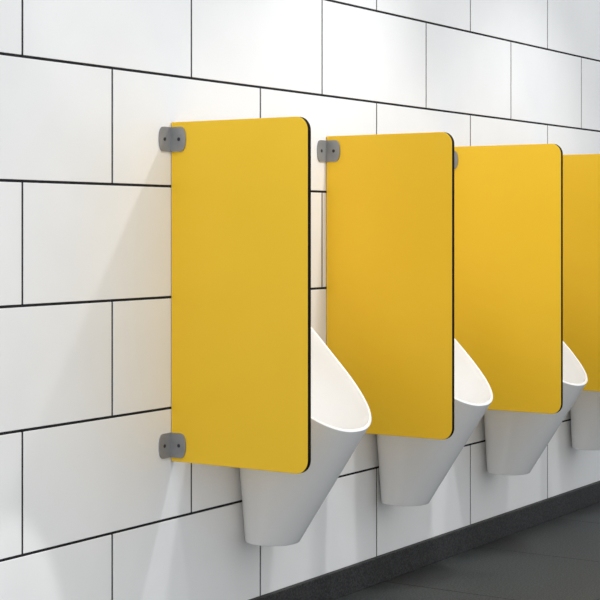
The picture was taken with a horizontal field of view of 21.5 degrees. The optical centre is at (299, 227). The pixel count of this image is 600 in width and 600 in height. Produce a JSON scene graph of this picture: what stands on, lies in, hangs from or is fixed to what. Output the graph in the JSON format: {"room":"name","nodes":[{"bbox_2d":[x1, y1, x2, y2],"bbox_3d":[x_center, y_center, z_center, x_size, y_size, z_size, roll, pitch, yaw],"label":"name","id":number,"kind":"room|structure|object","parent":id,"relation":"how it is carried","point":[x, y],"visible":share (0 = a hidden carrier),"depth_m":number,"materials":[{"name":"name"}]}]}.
{"room":"public restroom","nodes":[
{"label":"public restroom","id":0,"kind":"room"},
{"bbox_2d":[0,0,599,599],"bbox_3d":[0.211,-0.356,4.652,0.120,2.750,10.000,0,0,33],"label":"wall","id":1,"kind":"structure","parent":0,"point":[91,509],"depth_m":3.73,"materials":[{"name":"tile"}]},
{"bbox_2d":[159,116,310,473],"bbox_3d":[-0.154,0.151,3.637,0.389,0.804,0.060,0,0,33],"label":"divider","id":2,"kind":"object","parent":1,"relation":"attached to","point":[241,188],"visible":1,"depth_m":3.65,"materials":[{"name":"yellow plastic"}]},
{"bbox_2d":[239,327,371,545],"bbox_3d":[0.010,0.478,3.943,0.323,0.620,0.354,0,0,33],"label":"urinal","id":3,"kind":"object","parent":1,"relation":"attached to","point":[279,508],"visible":0.61,"depth_m":3.90,"materials":[{"name":"white ceramic"}]},
{"bbox_2d":[311,327,371,431],"bbox_3d":[0.010,0.422,3.943,0.323,0.508,0.354,0,0,33],"label":"bowl","id":4,"kind":"object","parent":3,"relation":"on","point":[338,404],"depth_m":4.07,"materials":[{"name":"white ceramic"}]},
{"bbox_2d":[317,132,453,439],"bbox_3d":[0.224,0.151,4.210,0.389,0.804,0.060,0,0,33],"label":"divider","id":5,"kind":"object","parent":1,"relation":"attached to","point":[390,197],"visible":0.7,"depth_m":4.21,"materials":[{"name":"yellow plastic"}]},
{"bbox_2d":[249,481,599,599],"bbox_3d":[0.268,0.982,4.615,0.016,0.074,10.000,0,0,33],"label":"baseboard","id":6,"kind":"structure","parent":1,"relation":"attached to","point":[336,584],"depth_m":4.80,"materials":[{"name":"stone"}]},
{"bbox_2d":[377,338,492,505],"bbox_3d":[0.381,0.478,4.506,0.323,0.620,0.354,0,0,33],"label":"urinal","id":7,"kind":"object","parent":1,"relation":"attached to","point":[411,469],"visible":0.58,"depth_m":4.46,"materials":[{"name":"white ceramic"}]},
{"bbox_2d":[454,338,492,405],"bbox_3d":[0.381,0.422,4.506,0.323,0.508,0.354,0,0,33],"label":"bowl","id":8,"kind":"object","parent":7,"relation":"on","point":[471,387],"depth_m":4.61,"materials":[{"name":"white ceramic"}]},
{"bbox_2d":[454,144,562,413],"bbox_3d":[0.602,0.151,4.783,0.389,0.804,0.060,0,0,33],"label":"divider","id":9,"kind":"object","parent":1,"relation":"attached to","point":[508,199],"visible":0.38,"depth_m":4.78,"materials":[{"name":"yellow plastic"}]},
{"bbox_2d":[484,341,587,474],"bbox_3d":[0.752,0.478,5.069,0.323,0.620,0.354,0,0,33],"label":"urinal","id":10,"kind":"object","parent":1,"relation":"attached to","point":[515,441],"visible":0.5,"depth_m":5.02,"materials":[{"name":"white ceramic"}]},
{"bbox_2d":[563,341,587,385],"bbox_3d":[0.752,0.422,5.069,0.323,0.508,0.354,0,0,33],"label":"bowl","id":11,"kind":"object","parent":10,"relation":"on","point":[574,374],"depth_m":5.14,"materials":[{"name":"white ceramic"}]},
{"bbox_2d":[563,154,599,390],"bbox_3d":[0.980,0.151,5.356,0.389,0.804,0.060,0,0,33],"label":"divider","id":12,"kind":"object","parent":1,"relation":"attached to","point":[581,172],"visible":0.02,"depth_m":5.39,"materials":[{"name":"yellow plastic"}]},
{"bbox_2d":[570,390,599,449],"bbox_3d":[1.124,0.478,5.632,0.323,0.620,0.354,0,0,33],"label":"urinal","id":13,"kind":"object","parent":1,"relation":"attached to","point":[585,411],"visible":0.37,"depth_m":5.59,"materials":[{"name":"white ceramic"}]},
{"bbox_2d":[335,502,599,599],"bbox_3d":[1.714,1.049,3.661,3.720,0.060,10.000,0,0,33],"label":"floor","id":14,"kind":"structure","parent":0,"point":[558,558],"depth_m":4.71,"materials":[{"name":"tile"}]}
]}

